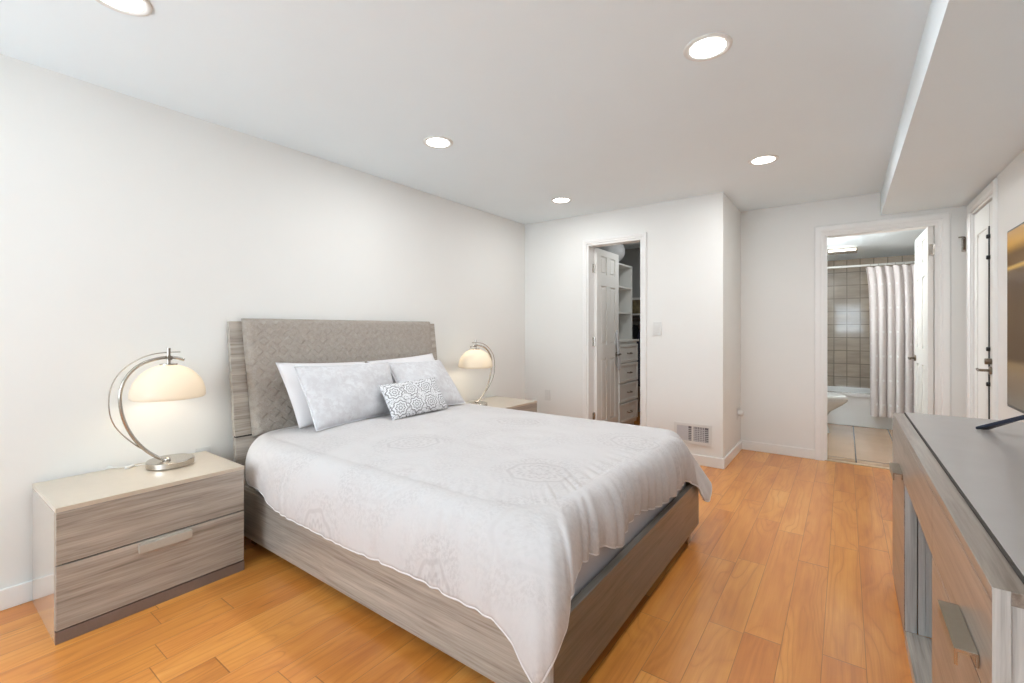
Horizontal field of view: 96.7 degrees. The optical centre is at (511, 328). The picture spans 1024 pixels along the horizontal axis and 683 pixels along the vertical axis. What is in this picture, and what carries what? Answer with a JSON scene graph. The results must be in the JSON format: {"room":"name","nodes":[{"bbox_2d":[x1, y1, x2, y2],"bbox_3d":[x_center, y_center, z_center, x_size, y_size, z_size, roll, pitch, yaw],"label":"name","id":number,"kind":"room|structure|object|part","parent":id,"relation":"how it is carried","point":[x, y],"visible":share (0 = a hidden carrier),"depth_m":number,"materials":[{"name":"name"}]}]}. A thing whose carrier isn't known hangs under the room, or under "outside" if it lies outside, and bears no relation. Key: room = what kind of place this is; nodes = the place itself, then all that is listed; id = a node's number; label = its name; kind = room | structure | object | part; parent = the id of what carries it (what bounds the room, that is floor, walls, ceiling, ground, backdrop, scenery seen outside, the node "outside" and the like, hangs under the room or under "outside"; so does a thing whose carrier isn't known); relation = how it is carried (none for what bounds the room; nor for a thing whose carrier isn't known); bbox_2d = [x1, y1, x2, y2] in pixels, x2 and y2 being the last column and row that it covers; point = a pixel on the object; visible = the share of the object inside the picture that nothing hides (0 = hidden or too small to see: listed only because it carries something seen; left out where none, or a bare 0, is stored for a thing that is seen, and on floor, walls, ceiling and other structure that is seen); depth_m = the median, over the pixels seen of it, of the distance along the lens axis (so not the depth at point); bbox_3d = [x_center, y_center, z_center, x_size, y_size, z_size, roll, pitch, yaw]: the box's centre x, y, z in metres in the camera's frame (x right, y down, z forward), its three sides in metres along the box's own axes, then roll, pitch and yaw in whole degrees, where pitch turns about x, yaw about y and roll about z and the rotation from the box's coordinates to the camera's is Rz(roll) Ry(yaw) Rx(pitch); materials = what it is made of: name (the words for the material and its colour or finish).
{"room":"bedroom","nodes":[
{"label":"bedroom","id":0,"kind":"room"},
{"bbox_2d":[0,54,524,589],"bbox_3d":[-1.019,0.013,3.534,0.100,2.335,8.200,0,0,36],"label":"wall","id":1,"kind":"structure","parent":0,"point":[132,228],"depth_m":2.38,"materials":[{"name":"paint"}]},
{"bbox_2d":[0,580,31,610],"bbox_3d":[-1.594,1.136,2.653,0.014,0.088,5.900,0,0,36],"label":"baseboard","id":2,"kind":"structure","parent":1,"relation":"attached to","point":[21,593],"depth_m":1.94,"materials":[{"name":"paint"}]},
{"bbox_2d":[196,446,210,452],"bbox_3d":[-1.702,0.710,2.510,0.008,0.114,0.072,0,0,36],"label":"outlet","id":3,"kind":"object","parent":1,"relation":"attached to","point":[208,449],"visible":0.12,"depth_m":2.51,"materials":[{"name":"white plastic"}]},
{"bbox_2d":[0,0,930,248],"bbox_3d":[0.486,-1.205,2.433,3.830,0.100,8.200,0,0,36],"label":"ceiling","id":4,"kind":"structure","parent":0,"point":[599,105],"depth_m":2.15,"materials":[{"name":"paint"}]},
{"bbox_2d":[95,0,152,16],"bbox_3d":[-1.369,-1.152,1.584,0.186,0.006,0.186,0,0,36],"label":"recessed light","id":5,"kind":"object","parent":4,"relation":"in","point":[139,8],"visible":1,"depth_m":1.62,"materials":[{"name":"white"}]},
{"bbox_2d":[102,0,143,11],"bbox_3d":[-1.369,-1.151,1.584,0.139,0.002,0.139,0,0,36],"label":"diffuser","id":6,"kind":"object","parent":5,"relation":"attached to","point":[117,5],"depth_m":1.62,"materials":[{"name":"white"}]},
{"bbox_2d":[423,136,452,148],"bbox_3d":[-0.457,-1.152,2.813,0.186,0.006,0.186,0,0,36],"label":"recessed light","id":7,"kind":"object","parent":4,"relation":"in","point":[438,142],"visible":1,"depth_m":2.81,"materials":[{"name":"white"}]},
{"bbox_2d":[427,138,448,146],"bbox_3d":[-0.457,-1.151,2.813,0.139,0.002,0.139,0,0,36],"label":"diffuser","id":8,"kind":"object","parent":7,"relation":"attached to","point":[431,142],"depth_m":2.81,"materials":[{"name":"white plastic"}]},
{"bbox_2d":[551,197,571,202],"bbox_3d":[0.442,-1.152,4.075,0.186,0.006,0.186,0,0,36],"label":"recessed light","id":9,"kind":"object","parent":4,"relation":"in","point":[558,199],"visible":1,"depth_m":4.07,"materials":[{"name":"white"}]},
{"bbox_2d":[554,198,568,202],"bbox_3d":[0.442,-1.151,4.075,0.139,0.002,0.139,0,0,36],"label":"diffuser","id":10,"kind":"object","parent":9,"relation":"attached to","point":[556,200],"depth_m":4.07,"materials":[{"name":"white plastic"}]},
{"bbox_2d":[683,33,732,61],"bbox_3d":[0.802,-1.152,1.867,0.186,0.006,0.186,0,0,36],"label":"recessed light","id":11,"kind":"object","parent":4,"relation":"in","point":[706,47],"visible":1,"depth_m":1.86,"materials":[{"name":"white plastic"}]},
{"bbox_2d":[690,38,725,57],"bbox_3d":[0.802,-1.151,1.867,0.139,0.002,0.139,0,0,36],"label":"diffuser","id":12,"kind":"object","parent":11,"relation":"attached to","point":[702,47],"depth_m":1.86,"materials":[{"name":"white plastic"}]},
{"bbox_2d":[748,155,778,164],"bbox_3d":[1.716,-1.152,3.106,0.186,0.006,0.186,0,0,36],"label":"recessed light","id":13,"kind":"object","parent":4,"relation":"in","point":[764,159],"visible":1,"depth_m":3.09,"materials":[{"name":"white"}]},
{"bbox_2d":[752,157,774,163],"bbox_3d":[1.716,-1.151,3.106,0.139,0.002,0.139,0,0,36],"label":"diffuser","id":14,"kind":"object","parent":13,"relation":"attached to","point":[756,160],"depth_m":3.11,"materials":[{"name":"white"}]},
{"bbox_2d":[0,412,931,682],"bbox_3d":[1.015,1.219,2.919,4.110,0.082,9.610,0,0,36],"label":"floor","id":15,"kind":"structure","parent":0,"point":[785,575],"depth_m":1.85,"materials":[{"name":"brown wood"}]},
{"bbox_2d":[32,451,243,644],"bbox_3d":[-1.687,0.925,2.095,0.483,0.510,0.662,0,0,36],"label":"nightstand","id":16,"kind":"object","parent":15,"relation":"on","point":[109,546],"visible":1,"depth_m":1.91,"materials":[{"name":"beige wood"}]},
{"bbox_2d":[105,464,144,469],"bbox_3d":[-1.851,0.668,2.199,0.199,0.028,0.057,0,0,-33],"label":"lamp cord","id":17,"kind":"object","parent":16,"relation":"on","point":[133,465],"visible":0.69,"depth_m":2.18,"materials":[{"name":"white plastic"}]},
{"bbox_3d":[-1.514,0.786,1.968,0.018,0.196,0.658,0,0,36],"label":"drawer","id":18,"kind":"part","parent":16,"relation":"part of","materials":[{"name":"grey wood"}]},
{"bbox_3d":[-1.514,1.010,1.968,0.018,0.240,0.658,0,0,36],"label":"drawer","id":19,"kind":"part","parent":16,"relation":"part of","materials":[{"name":"grey wood"}]},
{"bbox_2d":[108,348,205,470],"bbox_3d":[-1.667,0.381,2.200,0.300,0.577,0.317,0,0,-2],"label":"table lamp","id":20,"kind":"object","parent":16,"relation":"on","point":[168,381],"visible":1,"depth_m":2.13,"materials":[{"name":"silver metal"}]},
{"bbox_3d":[-1.667,0.252,2.209,0.300,0.160,0.300,0,0,36],"label":"lamp shade","id":21,"kind":"part","parent":20,"relation":"part of","materials":[{"name":"white glass"}]},
{"bbox_3d":[-1.667,0.136,2.209,0.072,0.088,0.072,0,0,36],"label":"stem","id":22,"kind":"part","parent":20,"relation":"part of","materials":[{"name":"silver metal"}]},
{"bbox_3d":[-1.494,0.916,1.966,0.018,0.034,0.190,0,0,36],"label":"handle","id":23,"kind":"part","parent":16,"relation":"part of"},
{"bbox_2d":[227,318,698,682],"bbox_3d":[-0.286,0.559,2.615,2.190,1.242,1.618,0,0,36],"label":"bed","id":24,"kind":"object","parent":15,"relation":"on","point":[261,403],"visible":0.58,"depth_m":2.06,"materials":[{"name":"grey wood"}]},
{"bbox_3d":[-1.062,0.846,3.187,0.094,0.468,1.608,0,0,36],"label":"headboard panel","id":25,"kind":"part","parent":24,"relation":"part of","materials":[{"name":"grey wood"}]},
{"bbox_3d":[-1.120,0.279,3.229,0.117,0.648,1.608,0,0,36],"label":"headboard panel","id":26,"kind":"part","parent":24,"relation":"part of","materials":[{"name":"grey fabric"}]},
{"bbox_3d":[-0.705,0.997,1.940,2.010,0.253,0.030,0,0,36],"label":"rail","id":27,"kind":"part","parent":24,"relation":"part of","materials":[{"name":"grey wood"}]},
{"bbox_2d":[256,482,685,598],"bbox_3d":[-0.225,0.804,2.572,1.958,0.339,1.485,0,0,36],"label":"mattress","id":28,"kind":"object","parent":24,"relation":"on","point":[590,569],"visible":0.02,"depth_m":1.72,"materials":[{"name":"grey fabric"}]},
{"bbox_2d":[245,403,711,682],"bbox_3d":[-0.198,0.775,2.588,2.122,0.449,1.825,0,0,36],"label":"duvet","id":29,"kind":"object","parent":28,"relation":"on","point":[498,511],"visible":0.89,"depth_m":1.79,"materials":[{"name":"fabric"}]},
{"bbox_2d":[275,361,364,427],"bbox_3d":[-1.118,0.380,2.878,0.217,0.370,0.675,0,0,36],"label":"pillow","id":30,"kind":"object","parent":29,"relation":"on","point":[294,389],"visible":0.27,"depth_m":2.64,"materials":[{"name":"white fabric"}]},
{"bbox_2d":[293,361,392,431],"bbox_3d":[-0.984,0.389,2.824,0.221,0.354,0.670,0,0,36],"label":"pillow sham","id":31,"kind":"object","parent":29,"relation":"on","point":[335,395],"visible":0.88,"depth_m":2.71,"materials":[{"name":"fabric"}]},
{"bbox_2d":[367,353,434,382],"bbox_3d":[-0.744,0.380,3.389,0.227,0.370,0.650,0,0,36],"label":"pillow","id":32,"kind":"object","parent":29,"relation":"on","point":[427,357],"visible":0.1,"depth_m":3.44,"materials":[{"name":"white fabric"}]},
{"bbox_2d":[378,377,447,419],"bbox_3d":[-0.642,0.451,3.014,0.172,0.212,0.505,0,0,36],"label":"cushion","id":33,"kind":"object","parent":29,"relation":"on","point":[403,399],"visible":1,"depth_m":2.94,"materials":[{"name":"grey fabric"}]},
{"bbox_2d":[389,360,464,404],"bbox_3d":[-0.617,0.403,3.339,0.252,0.341,0.576,0,0,36],"label":"pillow sham","id":34,"kind":"object","parent":29,"relation":"on","point":[400,371],"visible":0.63,"depth_m":3.32,"materials":[{"name":"fabric"}]},
{"bbox_3d":[0.586,0.997,1.978,0.030,0.253,1.616,0,0,36],"label":"footboard","id":35,"kind":"part","parent":24,"relation":"part of","materials":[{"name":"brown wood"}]},
{"bbox_3d":[0.963,1.141,2.517,0.040,0.077,0.040,0,0,36],"label":"leg","id":36,"kind":"part","parent":24,"relation":"part of","materials":[{"name":"brown wood"}]},
{"bbox_2d":[465,396,536,411],"bbox_3d":[-0.147,0.927,4.169,0.518,0.505,0.645,0,0,36],"label":"nightstand","id":37,"kind":"object","parent":15,"relation":"on","point":[495,401],"visible":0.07,"depth_m":4.20,"materials":[{"name":"beige wood"}]},
{"bbox_2d":[458,340,494,405],"bbox_3d":[-0.309,0.386,3.998,0.322,0.577,0.300,0,0,-2],"label":"table lamp","id":38,"kind":"object","parent":37,"relation":"on","point":[475,358],"visible":0.98,"depth_m":3.91,"materials":[{"name":"silver metal"}]},
{"bbox_3d":[-0.320,0.257,3.998,0.300,0.160,0.300,0,0,45],"label":"lamp shade","id":39,"kind":"part","parent":38,"relation":"part of","materials":[{"name":"white glass"}]},
{"bbox_3d":[0.040,0.789,4.032,0.018,0.191,0.641,0,0,36],"label":"drawer","id":40,"kind":"part","parent":37,"relation":"part of","materials":[{"name":"grey wood"}]},
{"bbox_2d":[618,263,638,424],"bbox_3d":[1.200,0.205,5.466,0.510,1.950,0.620,0,0,36],"label":"drawer unit","id":41,"kind":"object","parent":15,"relation":"on","point":[628,374],"visible":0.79,"depth_m":5.46,"materials":[{"name":"laminate"}]},
{"bbox_2d":[619,263,630,268],"bbox_3d":[1.154,-0.760,5.488,0.381,0.020,0.540,0,0,36],"label":"shelf","id":42,"kind":"object","parent":41,"relation":"attached to","point":[621,266],"depth_m":5.51,"materials":[{"name":"laminate"}]},
{"bbox_2d":[619,286,630,289],"bbox_3d":[1.154,-0.495,5.488,0.381,0.020,0.540,0,0,36],"label":"shelf","id":43,"kind":"object","parent":41,"relation":"attached to","point":[620,287],"depth_m":5.52,"materials":[{"name":"laminate"}]},
{"bbox_3d":[1.321,-0.323,5.712,0.385,0.895,0.020,0,0,36],"label":"panel","id":44,"kind":"part","parent":41,"relation":"part of","materials":[{"name":"laminate"}]},
{"bbox_3d":[1.365,0.506,5.334,0.022,0.216,0.556,0,0,36],"label":"drawer","id":45,"kind":"part","parent":41,"relation":"part of","materials":[{"name":"laminate"}]},
{"bbox_3d":[1.365,0.734,5.334,0.022,0.211,0.556,0,0,36],"label":"drawer","id":46,"kind":"part","parent":41,"relation":"part of","materials":[{"name":"laminate"}]},
{"bbox_3d":[1.365,0.964,5.334,0.022,0.221,0.556,0,0,36],"label":"drawer","id":47,"kind":"part","parent":41,"relation":"part of","materials":[{"name":"laminate"}]},
{"bbox_3d":[1.365,0.281,5.334,0.022,0.206,0.556,0,0,36],"label":"drawer","id":48,"kind":"part","parent":41,"relation":"part of","materials":[{"name":"laminate"}]},
{"bbox_2d":[619,339,638,341],"bbox_3d":[1.192,0.138,5.472,0.460,0.025,0.620,0,0,36],"label":"countertop","id":49,"kind":"structure","parent":41,"relation":"on","point":[620,340],"depth_m":5.41,"materials":[{"name":"laminate"}]},
{"bbox_2d":[827,393,847,432],"bbox_3d":[3.400,0.791,5.319,0.855,0.772,0.420,0,0,36],"label":"toilet","id":50,"kind":"object","parent":15,"relation":"on","point":[834,400],"visible":0.18,"depth_m":5.04,"materials":[{"name":"ceramic"}]},
{"bbox_3d":[3.507,0.754,5.240,0.564,0.021,0.372,0,0,36],"label":"lid","id":51,"kind":"part","parent":50,"relation":"part of","materials":[{"name":"white plastic"}]},
{"bbox_3d":[3.511,0.776,5.237,0.580,0.021,0.380,0,0,36],"label":"seat","id":52,"kind":"part","parent":50,"relation":"part of","materials":[{"name":"white plastic"}]},
{"bbox_2d":[825,459,888,469],"bbox_3d":[3.121,1.177,3.881,0.748,0.006,0.060,0,0,36],"label":"trim","id":53,"kind":"structure","parent":15,"relation":"on","point":[831,460],"depth_m":3.95,"materials":[{"name":"brown wood"}]},
{"bbox_2d":[827,385,892,429],"bbox_3d":[4.383,0.979,5.804,1.872,0.397,0.769,0,0,36],"label":"bathtub","id":54,"kind":"object","parent":15,"relation":"on","point":[855,412],"visible":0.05,"depth_m":5.52,"materials":[{"name":"ceramic"}]},
{"bbox_2d":[889,412,1023,682],"bbox_3d":[1.450,0.783,1.271,0.541,0.794,1.792,0,0,36],"label":"media console","id":55,"kind":"object","parent":15,"relation":"on","point":[958,487],"visible":1,"depth_m":1.10,"materials":[{"name":"grey wood"}]},
{"bbox_3d":[1.532,0.569,1.816,0.030,0.028,0.170,0,0,36],"label":"handle","id":56,"kind":"part","parent":55,"relation":"part of","materials":[{"name":"grey metal"}]},
{"bbox_3d":[1.642,0.498,1.922,0.020,0.164,0.514,0,0,36],"label":"drawer","id":57,"kind":"part","parent":55,"relation":"part of","materials":[{"name":"grey wood"}]},
{"bbox_3d":[1.642,0.860,1.921,0.020,0.553,0.516,0,0,36],"label":"cabinet door","id":58,"kind":"part","parent":55,"relation":"part of","materials":[{"name":"grey wood"}]},
{"bbox_3d":[1.287,0.498,1.437,0.020,0.164,0.684,0,0,36],"label":"drawer","id":59,"kind":"part","parent":55,"relation":"part of","materials":[{"name":"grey wood"}]},
{"bbox_3d":[0.911,0.860,0.923,0.020,0.553,0.591,0,0,36],"label":"cabinet door","id":60,"kind":"part","parent":55,"relation":"part of","materials":[{"name":"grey wood"}]},
{"bbox_3d":[0.811,0.554,0.831,0.030,0.028,0.170,0,0,36],"label":"handle","id":61,"kind":"part","parent":55,"relation":"part of","materials":[{"name":"grey metal"}]},
{"bbox_3d":[0.910,0.498,0.922,0.020,0.164,0.588,0,0,36],"label":"drawer","id":62,"kind":"part","parent":55,"relation":"part of","materials":[{"name":"grey wood"}]},
{"bbox_3d":[0.761,0.554,0.762,0.030,0.028,0.001,0,0,36],"label":"handle","id":63,"kind":"part","parent":55,"relation":"part of","materials":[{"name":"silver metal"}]},
{"bbox_2d":[976,222,1023,429],"bbox_3d":[1.579,0.006,1.273,0.233,0.758,1.120,0,0,36],"label":"television","id":64,"kind":"object","parent":55,"relation":"on","point":[1015,236],"visible":1,"depth_m":1.65,"materials":[{"name":"black plastic"}]},
{"bbox_3d":[0.950,0.797,0.545,0.490,0.766,0.024,0,0,36],"label":"panel","id":65,"kind":"part","parent":55,"relation":"part of","materials":[{"name":"grey wood"}]},
{"bbox_2d":[595,244,624,260],"bbox_3d":[1.157,-0.925,5.449,0.381,0.311,0.400,0,0,36],"label":"globe","id":66,"kind":"object","parent":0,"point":[619,250],"visible":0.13,"depth_m":5.28,"materials":[{"name":"white glass"}]},
{"bbox_2d":[525,192,725,457],"bbox_3d":[0.995,0.013,4.483,2.030,2.335,0.110,0,0,36],"label":"wall","id":67,"kind":"structure","parent":0,"point":[686,237],"depth_m":4.15,"materials":[{"name":"paint"}]},
{"bbox_2d":[545,389,550,400],"bbox_3d":[0.381,0.705,4.857,0.072,0.114,0.010,0,0,36],"label":"outlet","id":68,"kind":"object","parent":67,"relation":"attached to","point":[547,392],"visible":1,"depth_m":4.85,"materials":[{"name":"white plastic"}]},
{"bbox_2d":[592,248,621,422],"bbox_3d":[1.008,0.168,4.885,0.156,2.000,0.605,0,0,36],"label":"door","id":69,"kind":"structure","parent":67,"relation":"in","point":[605,268],"depth_m":4.85,"materials":[{"name":"paint"}]},
{"bbox_2d":[616,330,620,369],"bbox_3d":[1.185,0.235,5.065,0.048,0.450,0.087,0,0,36],"label":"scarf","id":70,"kind":"object","parent":69,"relation":"hanging from","point":[617,337],"visible":0.98,"depth_m":5.05,"materials":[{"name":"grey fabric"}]},
{"bbox_2d":[582,232,646,426],"bbox_3d":[1.018,0.140,4.464,0.660,2.080,0.144,0,0,36],"label":"trim","id":71,"kind":"structure","parent":67,"relation":"attached to","point":[588,246],"depth_m":4.58,"materials":[{"name":"paint"}]},
{"bbox_2d":[653,322,661,334],"bbox_3d":[1.328,-0.005,4.162,0.076,0.120,0.014,0,0,36],"label":"light switch","id":72,"kind":"object","parent":67,"relation":"attached to","point":[657,326],"visible":1,"depth_m":4.15,"materials":[{"name":"white plastic"}]},
{"bbox_2d":[674,421,711,446],"bbox_3d":[1.580,0.918,3.981,0.317,0.180,0.008,0,0,36],"label":"air vent","id":73,"kind":"object","parent":67,"relation":"in","point":[696,434],"visible":0.91,"depth_m":3.97,"materials":[{"name":"white plastic"}]},
{"bbox_2d":[677,425,690,439],"bbox_3d":[1.522,0.916,4.024,0.127,0.128,0.004,0,0,36],"label":"grille","id":74,"kind":"object","parent":73,"relation":"attached to","point":[684,431],"depth_m":4.02,"materials":[{"name":"white metal"}]},
{"bbox_2d":[693,427,708,442],"bbox_3d":[1.637,0.916,3.940,0.124,0.128,0.004,0,0,36],"label":"grille","id":75,"kind":"object","parent":73,"relation":"attached to","point":[700,434],"depth_m":3.94,"materials":[{"name":"white metal"}]},
{"bbox_2d":[692,454,724,468],"bbox_3d":[0.969,1.136,4.425,2.030,0.088,0.014,0,0,36],"label":"baseboard","id":76,"kind":"structure","parent":67,"relation":"attached to","point":[702,460],"depth_m":3.88,"materials":[{"name":"paint"}]},
{"bbox_2d":[619,248,639,411],"bbox_3d":[2.221,0.013,6.243,1.930,2.335,0.100,0,0,36],"label":"wall","id":77,"kind":"structure","parent":0,"point":[631,257],"depth_m":6.51,"materials":[{"name":"paint"}]},
{"bbox_2d":[632,314,639,320],"bbox_3d":[2.062,-0.156,6.026,1.910,0.099,0.440,0,0,36],"label":"closet shelf","id":78,"kind":"object","parent":77,"relation":"attached to","point":[632,314],"visible":0.02,"depth_m":6.19,"materials":[{"name":"laminate"}]},
{"bbox_2d":[632,322,638,338],"bbox_3d":[1.679,0.278,6.197,0.095,0.805,0.402,0,0,36],"label":"clothing","id":79,"kind":"object","parent":78,"relation":"hanging from","point":[635,328],"visible":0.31,"depth_m":6.13,"materials":[{"name":"black fabric"}]},
{"bbox_2d":[632,297,639,313],"bbox_3d":[1.808,-0.313,6.187,0.350,0.214,0.340,0,0,36],"label":"storage box","id":80,"kind":"object","parent":78,"relation":"on","point":[635,301],"visible":0.23,"depth_m":6.09,"materials":[{"name":"laminate"}]},
{"bbox_2d":[637,328,639,386],"bbox_3d":[1.763,0.318,6.140,0.093,0.885,0.405,0,0,36],"label":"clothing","id":81,"kind":"object","parent":78,"relation":"hanging from","point":[638,335],"visible":0.09,"depth_m":6.00,"materials":[{"name":"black fabric"}]},
{"bbox_2d":[726,196,740,454],"bbox_3d":[2.027,0.013,4.260,0.100,2.335,0.750,0,0,36],"label":"wall","id":82,"kind":"structure","parent":0,"point":[733,215],"depth_m":4.20,"materials":[{"name":"paint"}]},
{"bbox_2d":[723,440,741,467],"bbox_3d":[2.019,1.136,4.152,0.014,0.088,0.786,0,0,36],"label":"baseboard","id":83,"kind":"structure","parent":82,"relation":"attached to","point":[730,456],"depth_m":4.13,"materials":[{"name":"paint"}]},
{"bbox_3d":[2.162,0.810,4.353,0.008,0.114,0.072,0,0,36],"label":"outlet","id":84,"kind":"object","parent":82,"relation":"attached to","visible":0},
{"bbox_2d":[738,410,743,416],"bbox_3d":[2.184,0.806,4.338,0.043,0.058,0.056,0,0,36],"label":"plug","id":85,"kind":"object","parent":84,"relation":"attached to","point":[740,413],"visible":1,"depth_m":4.32,"materials":[{"name":"white plastic"}]},
{"bbox_2d":[741,193,966,448],"bbox_3d":[3.096,0.013,3.942,2.000,2.335,0.120,0,0,36],"label":"wall","id":86,"kind":"structure","parent":0,"point":[777,243],"depth_m":4.24,"materials":[{"name":"paint"}]},
{"bbox_2d":[742,440,814,458],"bbox_3d":[2.895,1.136,4.007,1.600,0.088,0.014,0,0,36],"label":"baseboard","id":87,"kind":"structure","parent":86,"relation":"attached to","point":[746,445],"depth_m":4.28,"materials":[{"name":"paint"}]},
{"bbox_2d":[814,212,950,460],"bbox_3d":[3.137,0.128,3.904,0.898,2.105,0.144,0,0,36],"label":"trim","id":88,"kind":"structure","parent":86,"relation":"attached to","point":[941,222],"depth_m":3.79,"materials":[{"name":"paint"}]},
{"bbox_2d":[908,226,934,414],"bbox_3d":[3.574,0.168,3.987,0.097,2.000,0.741,0,0,34],"label":"door","id":89,"kind":"structure","parent":86,"relation":"in","point":[923,357],"depth_m":3.85,"materials":[{"name":"paint"}]},
{"bbox_2d":[958,236,965,251],"bbox_3d":[3.500,-0.660,3.531,0.082,0.110,0.035,0,0,-29],"label":"flip latch","id":90,"kind":"object","parent":86,"relation":"attached to","point":[963,238],"visible":0.86,"depth_m":3.54,"materials":[{"name":"silver metal"}]},
{"bbox_3d":[3.527,-0.657,3.550,0.030,0.105,0.004,0,0,36],"label":"plate","id":91,"kind":"part","parent":90,"relation":"part of","materials":[{"name":"silver metal"}]},
{"bbox_2d":[827,255,914,387],"bbox_3d":[4.642,0.120,6.157,1.880,2.120,0.100,0,0,36],"label":"wall","id":92,"kind":"structure","parent":0,"point":[848,328],"depth_m":6.15,"materials":[{"name":"tile"}]},
{"bbox_2d":[827,229,924,260],"bbox_3d":[3.918,-0.980,5.082,1.980,0.080,2.690,0,0,36],"label":"ceiling","id":93,"kind":"structure","parent":0,"point":[899,243],"depth_m":5.06,"materials":[{"name":"paint"}]},
{"bbox_2d":[827,247,857,254],"bbox_3d":[3.855,-0.913,5.339,0.316,0.054,0.270,0,0,36],"label":"bathroom light","id":94,"kind":"object","parent":93,"relation":"attached to","point":[847,250],"visible":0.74,"depth_m":5.28,"materials":[{"name":"white metal"}]},
{"bbox_2d":[881,0,1023,214],"bbox_3d":[1.355,-1.058,0.991,0.525,0.195,6.700,0,0,36],"label":"ceiling","id":95,"kind":"structure","parent":0,"point":[961,124],"depth_m":2.01,"materials":[{"name":"paint"}]},
{"bbox_2d":[996,149,1023,421],"bbox_3d":[1.585,0.013,0.761,0.120,2.335,6.800,0,0,36],"label":"wall","id":96,"kind":"structure","parent":0,"point":[1011,179],"depth_m":2.71,"materials":[{"name":"paint"}]},
{"bbox_2d":[966,178,997,419],"bbox_3d":[3.300,0.117,3.136,0.119,2.125,0.800,0,0,36],"label":"door frame","id":97,"kind":"structure","parent":96,"relation":"in","point":[990,193],"depth_m":3.30,"materials":[{"name":"paint"}]},
{"bbox_2d":[974,201,991,418],"bbox_3d":[3.270,0.158,3.159,0.104,2.020,0.628,0,0,36],"label":"door","id":98,"kind":"structure","parent":97,"relation":"attached to","point":[982,219],"depth_m":3.20,"materials":[{"name":"paint"}]},
{"bbox_3d":[3.173,0.248,3.062,0.060,0.107,0.143,0,0,36],"label":"handle","id":99,"kind":"part","parent":98,"relation":"part of","materials":[{"name":"silver metal"}]},
{"bbox_3d":[4.676,0.012,4.527,0.100,2.335,2.690,0,0,36],"label":"wall","id":100,"kind":"structure","parent":0,"visible":0},
{"bbox_2d":[827,261,914,268],"bbox_3d":[4.182,-0.765,5.527,1.880,0.025,0.026,0,0,36],"label":"curtain rod","id":101,"kind":"object","parent":100,"relation":"attached to","point":[908,262],"visible":0.32,"depth_m":5.43,"materials":[{"name":"white plastic"}]},
{"bbox_2d":[866,262,914,417],"bbox_3d":[4.550,0.120,5.181,0.825,1.807,0.184,0,0,36],"label":"shower curtain","id":102,"kind":"object","parent":101,"relation":"hanging from","point":[891,289],"visible":0.55,"depth_m":5.26,"materials":[{"name":"fabric"}]}
]}

